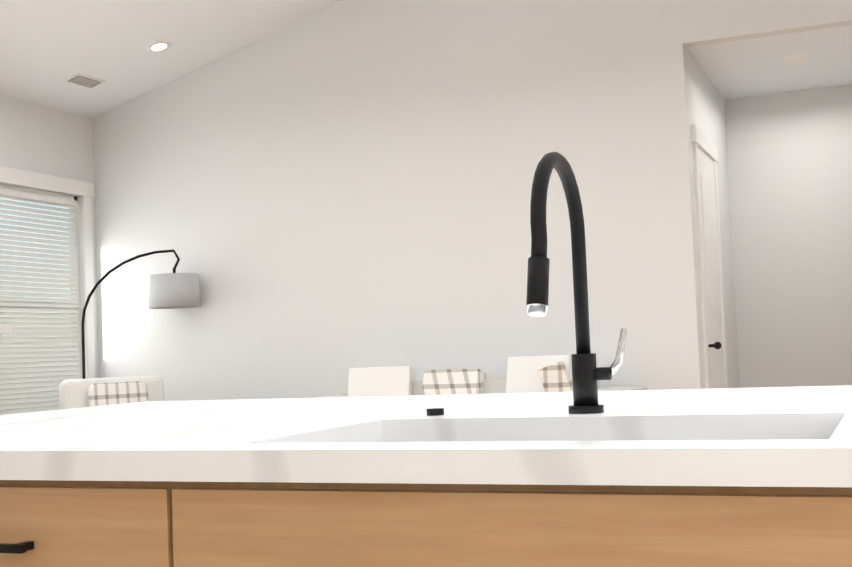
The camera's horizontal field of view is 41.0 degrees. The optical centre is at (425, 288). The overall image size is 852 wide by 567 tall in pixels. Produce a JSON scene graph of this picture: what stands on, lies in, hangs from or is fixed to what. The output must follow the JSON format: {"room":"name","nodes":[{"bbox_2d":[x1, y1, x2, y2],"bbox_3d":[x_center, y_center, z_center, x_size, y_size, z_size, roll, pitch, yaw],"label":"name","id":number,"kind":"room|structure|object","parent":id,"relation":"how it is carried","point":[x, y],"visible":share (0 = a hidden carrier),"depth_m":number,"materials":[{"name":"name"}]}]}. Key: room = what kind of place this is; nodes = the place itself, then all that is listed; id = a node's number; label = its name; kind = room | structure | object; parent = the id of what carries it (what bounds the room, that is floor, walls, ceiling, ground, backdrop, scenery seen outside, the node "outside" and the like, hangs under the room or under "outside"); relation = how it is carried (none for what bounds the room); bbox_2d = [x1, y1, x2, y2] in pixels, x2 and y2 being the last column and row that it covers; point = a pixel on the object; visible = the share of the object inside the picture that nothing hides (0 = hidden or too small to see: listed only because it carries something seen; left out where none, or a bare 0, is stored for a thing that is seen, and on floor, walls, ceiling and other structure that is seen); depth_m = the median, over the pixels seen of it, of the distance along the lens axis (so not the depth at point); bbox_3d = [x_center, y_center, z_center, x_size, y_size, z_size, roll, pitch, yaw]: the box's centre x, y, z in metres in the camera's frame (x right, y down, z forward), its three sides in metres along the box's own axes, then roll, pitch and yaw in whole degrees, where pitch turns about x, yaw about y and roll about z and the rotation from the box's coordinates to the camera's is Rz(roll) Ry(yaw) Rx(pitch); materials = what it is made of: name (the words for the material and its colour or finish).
{"room":"kitchen","nodes":[
{"label":"kitchen","id":0,"kind":"room"},
{"bbox_2d":[0,94,98,378],"bbox_3d":[-4.689,-0.133,5.338,0.120,3.300,9.810,-4,-3,22],"label":"wall","id":1,"kind":"structure","parent":0,"point":[39,138],"depth_m":9.33,"materials":[{"name":"white paint"}]},
{"bbox_2d":[0,166,95,414],"bbox_3d":[-3.088,0.115,9.106,0.165,2.075,1.290,-4,-3,22],"label":"window","id":2,"kind":"structure","parent":1,"relation":"in","point":[36,337],"depth_m":9.14,"materials":[{"name":"white"}]},
{"bbox_2d":[0,0,851,117],"bbox_3d":[-0.082,-2.510,4.653,9.420,1.410,11.890,-4,-3,22],"label":"ceiling","id":3,"kind":"structure","parent":0,"point":[48,48],"depth_m":8.63,"materials":[{"name":"white paint"}]},
{"bbox_2d":[63,73,105,89],"bbox_3d":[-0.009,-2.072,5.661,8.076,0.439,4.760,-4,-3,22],"label":"ceiling vent","id":4,"kind":"object","parent":3,"relation":"in","point":[84,81],"visible":1,"depth_m":9.00,"materials":[{"name":"white metal"}]},
{"bbox_2d":[148,41,170,52],"bbox_3d":[-2.057,-1.864,8.793,0.172,0.054,0.178,-3,-3,13],"label":"recessed light","id":5,"kind":"object","parent":3,"relation":"in","point":[157,47],"visible":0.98,"depth_m":8.70,"materials":[{"name":"white"}]},
{"bbox_2d":[780,53,810,64],"bbox_3d":[2.725,-1.686,8.416,0.220,0.050,0.220,-4,-3,22],"label":"light","id":6,"kind":"object","parent":3,"relation":"attached to","point":[796,59],"visible":1,"depth_m":8.35,"materials":[{"name":"white"}]},
{"bbox_2d":[93,0,851,400],"bbox_3d":[1.430,-0.811,8.084,9.420,4.470,0.120,-4,-3,22],"label":"wall","id":7,"kind":"structure","parent":0,"point":[321,202],"depth_m":8.66,"materials":[{"name":"white paint"}]},
{"bbox_2d":[686,49,741,388],"bbox_3d":[2.225,-0.161,8.922,0.120,3.200,2.080,-4,-3,22],"label":"wall","id":8,"kind":"structure","parent":0,"point":[707,108],"depth_m":9.28,"materials":[{"name":"white paint"}]},
{"bbox_2d":[691,125,728,388],"bbox_3d":[2.172,0.137,8.456,0.105,2.560,1.080,-4,-3,22],"label":"door","id":9,"kind":"structure","parent":8,"relation":"attached to","point":[705,153],"depth_m":8.41,"materials":[{"name":"white wood"}]},
{"bbox_2d":[726,85,851,387],"bbox_3d":[3.291,-0.169,9.543,1.320,3.200,0.120,-4,-3,22],"label":"wall","id":10,"kind":"structure","parent":0,"point":[784,169],"depth_m":9.57,"materials":[{"name":"white paint"}]},
{"bbox_3d":[1.416,1.316,5.054,11.810,0.100,14.400,-4,-3,22],"label":"floor","id":11,"kind":"structure","parent":0,"visible":0},
{"bbox_2d":[59,375,164,409],"bbox_3d":[-2.237,1.111,8.475,0.800,0.903,0.874,0,-4,-30],"label":"armchair","id":12,"kind":"object","parent":11,"relation":"on","point":[80,393],"visible":0.08,"depth_m":8.59,"materials":[{"name":"white fabric"}]},
{"bbox_2d":[81,249,200,378],"bbox_3d":[-2.295,0.652,9.032,0.855,1.938,0.875,-4,-3,22],"label":"floor lamp","id":13,"kind":"object","parent":11,"relation":"on","point":[174,290],"visible":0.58,"depth_m":9.03,"materials":[{"name":"white fabric"}]},
{"bbox_2d":[0,469,851,566],"bbox_3d":[0.309,0.698,1.977,3.008,0.890,1.532,-4,-3,22],"label":"kitchen island","id":14,"kind":"object","parent":11,"relation":"on","point":[739,477],"depth_m":1.37,"materials":[{"name":"brown wood"}]},
{"bbox_2d":[0,385,851,472],"bbox_3d":[0.307,0.236,2.051,3.060,0.040,1.530,-4,-3,22],"label":"island countertop","id":15,"kind":"structure","parent":14,"relation":"on","point":[320,432],"depth_m":1.77,"materials":[{"name":"white stone"}]},
{"bbox_2d":[526,152,626,413],"bbox_3d":[0.240,-0.009,1.835,0.107,0.430,0.308,-4,-3,22],"label":"faucet","id":16,"kind":"object","parent":15,"relation":"on","point":[587,373],"visible":1,"depth_m":1.93,"materials":[{"name":"black metal"}]},
{"bbox_2d":[312,355,647,397],"bbox_3d":[0.286,0.970,7.854,2.320,0.980,0.972,-4,-3,22],"label":"sofa","id":17,"kind":"object","parent":11,"relation":"on","point":[534,374],"visible":0.12,"depth_m":7.86,"materials":[{"name":"white fabric"}]}
]}

